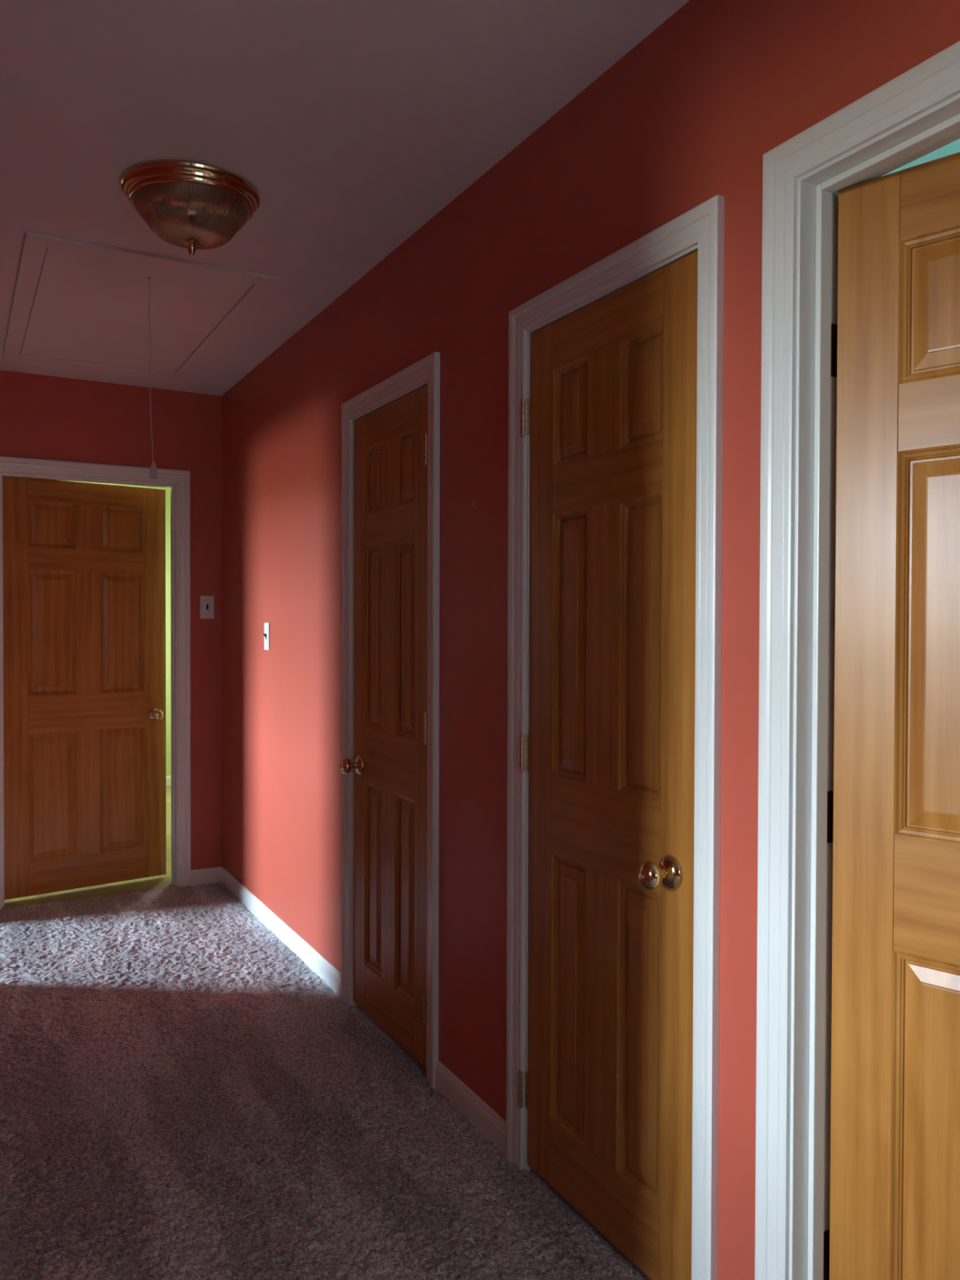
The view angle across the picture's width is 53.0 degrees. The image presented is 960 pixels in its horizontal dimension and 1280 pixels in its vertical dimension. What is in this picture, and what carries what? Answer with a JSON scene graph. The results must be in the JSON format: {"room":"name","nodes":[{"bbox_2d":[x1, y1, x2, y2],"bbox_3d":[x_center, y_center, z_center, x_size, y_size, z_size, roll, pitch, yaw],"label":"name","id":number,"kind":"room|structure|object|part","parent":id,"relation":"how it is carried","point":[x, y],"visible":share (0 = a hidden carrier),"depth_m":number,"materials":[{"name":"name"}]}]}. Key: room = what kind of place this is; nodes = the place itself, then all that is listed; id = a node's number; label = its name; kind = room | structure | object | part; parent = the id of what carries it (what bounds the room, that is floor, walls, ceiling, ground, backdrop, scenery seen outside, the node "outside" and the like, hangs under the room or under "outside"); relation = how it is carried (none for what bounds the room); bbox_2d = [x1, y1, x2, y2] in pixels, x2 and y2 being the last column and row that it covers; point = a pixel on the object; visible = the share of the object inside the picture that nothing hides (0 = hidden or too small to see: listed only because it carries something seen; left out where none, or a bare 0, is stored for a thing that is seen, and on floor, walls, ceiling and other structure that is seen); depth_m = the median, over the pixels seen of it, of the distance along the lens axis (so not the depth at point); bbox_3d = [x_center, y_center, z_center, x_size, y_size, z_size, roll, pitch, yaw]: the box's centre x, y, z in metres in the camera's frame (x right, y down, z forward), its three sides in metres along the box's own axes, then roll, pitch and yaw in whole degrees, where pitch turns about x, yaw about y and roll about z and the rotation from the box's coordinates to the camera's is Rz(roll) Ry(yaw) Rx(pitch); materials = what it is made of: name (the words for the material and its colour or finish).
{"room":"home hallway","nodes":[
{"label":"home hallway","id":0,"kind":"room"},
{"bbox_2d":[0,369,222,870],"bbox_3d":[-1.872,0.008,4.598,1.240,2.460,0.115,0,1,-29],"label":"wall","id":1,"kind":"structure","parent":0,"point":[42,417],"depth_m":4.73,"materials":[{"name":"red paint"}]},
{"bbox_2d":[2,475,166,900],"bbox_3d":[-1.920,0.220,4.696,0.772,1.968,0.181,-1,1,-38],"label":"door","id":2,"kind":"structure","parent":1,"relation":"in","point":[84,563],"depth_m":4.67,"materials":[{"name":"brown wood"}]},
{"bbox_3d":[-2.043,-0.546,4.586,0.216,0.221,0.035,-1,1,-38],"label":"panel","id":3,"kind":"part","parent":2,"relation":"part of","materials":[{"name":"brown wood"}]},
{"bbox_3d":[-2.044,-0.035,4.594,0.216,0.594,0.035,-1,1,-38],"label":"panel","id":4,"kind":"part","parent":2,"relation":"part of","materials":[{"name":"brown wood"}]},
{"bbox_3d":[-2.046,0.745,4.606,0.216,0.608,0.035,-1,1,-38],"label":"panel","id":5,"kind":"part","parent":2,"relation":"part of","materials":[{"name":"brown wood"}]},
{"bbox_3d":[-1.915,-0.711,4.684,0.540,0.106,0.035,-1,1,-38],"label":"rail","id":6,"kind":"part","parent":2,"relation":"part of","materials":[{"name":"brown wood"}]},
{"bbox_3d":[-1.916,-0.385,4.689,0.540,0.104,0.035,-1,1,-38],"label":"rail","id":7,"kind":"part","parent":2,"relation":"part of","materials":[{"name":"brown wood"}]},
{"bbox_3d":[-1.918,0.351,4.700,0.540,0.179,0.035,-1,1,-38],"label":"rail","id":8,"kind":"part","parent":2,"relation":"part of","materials":[{"name":"brown wood"}]},
{"bbox_3d":[-1.920,1.126,4.712,0.540,0.156,0.035,-1,1,-38],"label":"rail","id":9,"kind":"part","parent":2,"relation":"part of","materials":[{"name":"brown wood"}]},
{"bbox_3d":[-1.788,-0.548,4.787,0.216,0.221,0.035,-1,1,-38],"label":"panel","id":10,"kind":"part","parent":2,"relation":"part of","materials":[{"name":"brown wood"}]},
{"bbox_3d":[-1.789,-0.037,4.795,0.216,0.594,0.035,-1,1,-38],"label":"panel","id":11,"kind":"part","parent":2,"relation":"part of","materials":[{"name":"brown wood"}]},
{"bbox_3d":[-1.791,0.743,4.806,0.216,0.608,0.035,-1,1,-38],"label":"panel","id":12,"kind":"part","parent":2,"relation":"part of","materials":[{"name":"brown wood"}]},
{"bbox_3d":[-1.626,0.379,4.852,0.054,0.054,0.048,-1,1,-38],"label":"knob","id":13,"kind":"part","parent":2,"relation":"part of","materials":[{"name":"gold metal"}]},
{"bbox_2d":[0,456,191,910],"bbox_3d":[-1.863,0.198,4.606,0.905,2.060,0.151,0,1,-29],"label":"door frame","id":14,"kind":"structure","parent":1,"relation":"attached to","point":[179,481],"depth_m":4.74,"materials":[{"name":"white paint"}]},
{"bbox_2d":[191,866,221,886],"bbox_3d":[-1.370,1.186,4.821,0.157,0.084,0.011,0,1,-29],"label":"baseboard","id":15,"kind":"structure","parent":1,"relation":"attached to","point":[208,875],"depth_m":4.82,"materials":[{"name":"white paint"}]},
{"bbox_2d":[200,595,213,618],"bbox_3d":[-1.359,-0.164,4.800,0.070,0.117,0.019,0,1,-29],"label":"light switch","id":16,"kind":"object","parent":1,"relation":"attached to","point":[206,602],"visible":1,"depth_m":4.80,"materials":[{"name":"white plastic"}]},
{"bbox_2d":[62,480,171,776],"bbox_3d":[-3.066,-0.039,7.500,1.940,2.460,0.100,0,1,-29],"label":"wall","id":17,"kind":"structure","parent":0,"point":[168,713],"depth_m":7.75,"materials":[{"name":"paint"}]},
{"bbox_2d":[165,775,171,786],"bbox_3d":[-3.087,1.142,7.446,1.840,0.084,0.011,0,1,-29],"label":"baseboard","id":18,"kind":"structure","parent":17,"relation":"attached to","point":[168,779],"depth_m":7.76,"materials":[{"name":"white paint"}]},
{"bbox_2d":[0,785,650,1279],"bbox_3d":[0.524,1.261,3.675,4.540,0.055,10.300,0,1,-29],"label":"floor","id":19,"kind":"structure","parent":0,"point":[183,1096],"depth_m":2.48,"materials":[{"name":"grey carpet"}]},
{"bbox_2d":[0,0,689,395],"bbox_3d":[-0.166,-1.220,1.479,1.440,0.100,7.188,0,1,-29],"label":"ceiling","id":20,"kind":"structure","parent":0,"point":[353,124],"depth_m":2.15,"materials":[{"name":"paint"}]},
{"bbox_2d":[2,231,278,379],"bbox_3d":[-1.351,-1.201,3.638,0.753,0.011,1.481,0,1,-29],"label":"attic hatch","id":21,"kind":"object","parent":20,"relation":"attached to","point":[90,308],"visible":1,"depth_m":3.45,"materials":[{"name":"paint"}]},
{"bbox_2d":[147,276,157,479],"bbox_3d":[-1.076,-0.862,3.171,0.024,0.657,0.024,0,1,16],"label":"pull cord","id":22,"kind":"object","parent":21,"relation":"hanging from","point":[153,472],"visible":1,"depth_m":3.17,"materials":[{"name":"white fabric"}]},
{"bbox_3d":[-1.082,-0.888,3.168,0.016,0.604,0.003,0,1,-29],"label":"cord","id":23,"kind":"part","parent":22,"relation":"part of","materials":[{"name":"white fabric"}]},
{"bbox_3d":[-1.077,-0.562,3.176,0.024,0.057,0.024,0,1,-29],"label":"cord handle","id":24,"kind":"part","parent":22,"relation":"part of","materials":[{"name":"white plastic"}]},
{"bbox_2d":[120,160,260,255],"bbox_3d":[-0.763,-1.104,2.546,0.353,0.169,0.353,0,1,-29],"label":"ceiling light","id":25,"kind":"object","parent":20,"relation":"attached to","point":[193,206],"visible":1,"depth_m":2.45,"materials":[{"name":"glass"}]},
{"bbox_3d":[-0.763,-1.105,2.546,0.299,0.102,0.298,0,1,-29],"label":"lamp shade","id":26,"kind":"part","parent":25,"relation":"part of","materials":[{"name":"clear glass"}]},
{"bbox_2d":[221,0,959,1279],"bbox_3d":[0.396,0.056,1.809,0.050,2.460,7.188,0,1,-29],"label":"wall","id":27,"kind":"structure","parent":0,"point":[688,117],"depth_m":2.43,"materials":[{"name":"red paint"}]},
{"bbox_2d":[262,622,269,649],"bbox_3d":[-0.923,-0.016,4.139,0.019,0.117,0.070,0,1,-29],"label":"light switch","id":28,"kind":"object","parent":27,"relation":"attached to","point":[266,634],"visible":1,"depth_m":4.13,"materials":[{"name":"white plastic"}]},
{"bbox_2d":[220,866,341,998],"bbox_3d":[-0.890,1.198,4.099,0.011,0.084,1.738,0,1,-29],"label":"baseboard","id":29,"kind":"structure","parent":27,"relation":"attached to","point":[311,957],"depth_m":3.90,"materials":[{"name":"white paint"}]},
{"bbox_2d":[339,384,427,1068],"bbox_3d":[-0.303,0.250,2.997,0.108,1.968,0.595,0,1,-29],"label":"door","id":30,"kind":"structure","parent":27,"relation":"in","point":[389,764],"depth_m":2.98,"materials":[{"name":"brown wood"}]},
{"bbox_3d":[-0.439,0.417,3.194,0.048,0.054,0.054,0,1,-29],"label":"knob","id":31,"kind":"part","parent":30,"relation":"part of","materials":[{"name":"gold metal"}]},
{"bbox_3d":[-0.331,-0.008,3.121,0.035,0.594,0.142,0,1,-29],"label":"panel","id":32,"kind":"part","parent":30,"relation":"part of","materials":[{"name":"brown wood"}]},
{"bbox_3d":[-0.334,0.772,3.133,0.035,0.608,0.142,0,1,-29],"label":"panel","id":33,"kind":"part","parent":30,"relation":"part of","materials":[{"name":"brown wood"}]},
{"bbox_3d":[-0.330,-0.519,3.114,0.035,0.221,0.142,0,1,-29],"label":"panel","id":34,"kind":"part","parent":30,"relation":"part of","materials":[{"name":"brown wood"}]},
{"bbox_3d":[-0.275,1.156,3.030,0.035,0.156,0.390,0,1,-29],"label":"rail","id":35,"kind":"part","parent":30,"relation":"part of","materials":[{"name":"brown wood"}]},
{"bbox_3d":[-0.270,-0.355,3.007,0.035,0.104,0.390,0,1,-29],"label":"rail","id":36,"kind":"part","parent":30,"relation":"part of","materials":[{"name":"brown wood"}]},
{"bbox_3d":[-0.272,0.381,3.018,0.035,0.179,0.390,0,1,-29],"label":"rail","id":37,"kind":"part","parent":30,"relation":"part of","materials":[{"name":"brown wood"}]},
{"bbox_3d":[-0.269,-0.681,3.002,0.035,0.106,0.390,0,1,-29],"label":"rail","id":38,"kind":"part","parent":30,"relation":"part of","materials":[{"name":"brown wood"}]},
{"bbox_3d":[-0.213,0.776,2.914,0.035,0.608,0.142,0,1,-29],"label":"panel","id":39,"kind":"part","parent":30,"relation":"part of","materials":[{"name":"brown wood"}]},
{"bbox_3d":[-0.210,-0.515,2.895,0.035,0.221,0.142,0,1,-29],"label":"panel","id":40,"kind":"part","parent":30,"relation":"part of","materials":[{"name":"brown wood"}]},
{"bbox_3d":[-0.211,-0.004,2.903,0.035,0.594,0.142,0,1,-29],"label":"panel","id":41,"kind":"part","parent":30,"relation":"part of","materials":[{"name":"brown wood"}]},
{"bbox_2d":[341,351,439,1088],"bbox_3d":[-0.253,0.226,3.026,0.118,2.060,0.729,0,1,-29],"label":"door frame","id":42,"kind":"structure","parent":27,"relation":"attached to","point":[425,371],"depth_m":2.77,"materials":[{"name":"white paint"}]},
{"bbox_2d":[435,1060,506,1155],"bbox_3d":[-0.024,1.224,2.522,0.011,0.084,0.403,0,1,-29],"label":"baseboard","id":43,"kind":"structure","parent":27,"relation":"attached to","point":[468,1103],"depth_m":2.51,"materials":[{"name":"white paint"}]},
{"bbox_2d":[518,250,697,1279],"bbox_3d":[0.234,0.268,2.019,0.108,1.965,0.602,0,1,-29],"label":"door","id":44,"kind":"structure","parent":27,"relation":"in","point":[611,415],"depth_m":1.98,"materials":[{"name":"brown wood"}]},
{"bbox_3d":[0.108,1.069,2.290,0.003,0.087,0.016,0,1,-29],"label":"hinge plate","id":45,"kind":"part","parent":44,"relation":"part of","materials":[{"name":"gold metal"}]},
{"bbox_3d":[0.110,0.267,2.278,0.003,0.087,0.016,0,1,-29],"label":"hinge plate","id":46,"kind":"part","parent":44,"relation":"part of","materials":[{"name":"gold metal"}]},
{"bbox_3d":[0.112,-0.524,2.266,0.003,0.087,0.016,0,1,-29],"label":"hinge plate","id":47,"kind":"part","parent":44,"relation":"part of","materials":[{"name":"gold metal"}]},
{"bbox_3d":[0.209,0.789,2.145,0.035,0.607,0.136,0,1,-29],"label":"panel","id":48,"kind":"part","parent":44,"relation":"part of","materials":[{"name":"brown wood"}]},
{"bbox_3d":[0.211,0.011,2.133,0.035,0.593,0.136,0,1,-29],"label":"panel","id":49,"kind":"part","parent":44,"relation":"part of","materials":[{"name":"brown wood"}]},
{"bbox_3d":[0.213,-0.500,2.126,0.035,0.221,0.136,0,1,-29],"label":"panel","id":50,"kind":"part","parent":44,"relation":"part of","materials":[{"name":"brown wood"}]},
{"bbox_3d":[0.268,1.173,2.042,0.035,0.156,0.384,0,1,-29],"label":"rail","id":51,"kind":"part","parent":44,"relation":"part of","materials":[{"name":"brown wood"}]},
{"bbox_3d":[0.270,0.398,2.030,0.035,0.179,0.384,0,1,-29],"label":"rail","id":52,"kind":"part","parent":44,"relation":"part of","materials":[{"name":"brown wood"}]},
{"bbox_3d":[0.272,-0.336,2.019,0.035,0.104,0.384,0,1,-29],"label":"rail","id":53,"kind":"part","parent":44,"relation":"part of","materials":[{"name":"brown wood"}]},
{"bbox_3d":[0.273,-0.661,2.014,0.035,0.106,0.384,0,1,-29],"label":"rail","id":54,"kind":"part","parent":44,"relation":"part of","materials":[{"name":"brown wood"}]},
{"bbox_3d":[0.329,0.793,1.927,0.035,0.607,0.136,0,1,-29],"label":"panel","id":55,"kind":"part","parent":44,"relation":"part of","materials":[{"name":"brown wood"}]},
{"bbox_3d":[0.331,0.014,1.915,0.035,0.593,0.136,0,1,-29],"label":"panel","id":56,"kind":"part","parent":44,"relation":"part of","materials":[{"name":"brown wood"}]},
{"bbox_3d":[0.332,-0.496,1.908,0.035,0.221,0.136,0,1,-29],"label":"panel","id":57,"kind":"part","parent":44,"relation":"part of","materials":[{"name":"brown wood"}]},
{"bbox_3d":[0.324,0.440,1.804,0.048,0.054,0.054,0,1,-29],"label":"knob","id":58,"kind":"part","parent":44,"relation":"part of","materials":[{"name":"gold metal"}]},
{"bbox_2d":[506,194,724,1279],"bbox_3d":[0.289,0.245,2.038,0.118,2.056,0.719,0,1,-29],"label":"door frame","id":59,"kind":"structure","parent":27,"relation":"attached to","point":[700,228],"depth_m":1.74,"materials":[{"name":"white paint"}]},
{"bbox_2d":[754,40,959,1279],"bbox_3d":[0.736,0.246,1.243,0.136,2.080,0.894,0,1,-29],"label":"door frame","id":60,"kind":"structure","parent":27,"relation":"attached to","point":[916,113],"depth_m":1.56,"materials":[{"name":"white paint"}]},
{"bbox_2d":[822,151,959,1279],"bbox_3d":[0.860,0.268,1.336,0.768,1.989,0.181,1,1,43],"label":"door","id":61,"kind":"structure","parent":27,"relation":"in","point":[893,806],"depth_m":1.51,"materials":[{"name":"brown wood"}]},
{"bbox_3d":[0.581,1.025,1.604,0.042,0.086,0.002,0,1,-29],"label":"hinge plate","id":62,"kind":"part","parent":61,"relation":"part of","materials":[{"name":"black metal"}]},
{"bbox_3d":[0.583,0.292,1.593,0.042,0.086,0.002,0,1,-29],"label":"hinge plate","id":63,"kind":"part","parent":61,"relation":"part of","materials":[{"name":"black metal"}]},
{"bbox_3d":[0.586,-0.475,1.581,0.042,0.086,0.002,0,1,-29],"label":"hinge plate","id":64,"kind":"part","parent":61,"relation":"part of","materials":[{"name":"black metal"}]},
{"bbox_3d":[0.742,0.796,1.454,0.224,0.614,0.035,1,1,43],"label":"panel","id":65,"kind":"part","parent":61,"relation":"part of","materials":[{"name":"brown wood"}]},
{"bbox_3d":[0.865,0.400,1.333,0.557,0.181,0.035,1,1,43],"label":"rail","id":66,"kind":"part","parent":61,"relation":"part of","materials":[{"name":"brown wood"}]},
{"bbox_3d":[0.744,0.008,1.442,0.224,0.600,0.035,1,1,43],"label":"panel","id":67,"kind":"part","parent":61,"relation":"part of","materials":[{"name":"brown wood"}]},
{"bbox_3d":[0.867,-0.343,1.322,0.557,0.105,0.035,1,1,43],"label":"rail","id":68,"kind":"part","parent":61,"relation":"part of","materials":[{"name":"brown wood"}]},
{"bbox_3d":[0.746,-0.509,1.434,0.224,0.223,0.035,1,1,43],"label":"panel","id":69,"kind":"part","parent":61,"relation":"part of","materials":[{"name":"brown wood"}]},
{"bbox_3d":[0.868,-0.672,1.317,0.557,0.107,0.035,1,1,43],"label":"rail","id":70,"kind":"part","parent":61,"relation":"part of","materials":[{"name":"brown wood"}]},
{"bbox_2d":[882,138,959,176],"bbox_3d":[1.924,0.050,2.506,3.200,2.460,0.060,0,1,-29],"label":"wall","id":71,"kind":"structure","parent":0,"point":[953,148],"depth_m":1.89,"materials":[{"name":"teal paint"}]}
]}

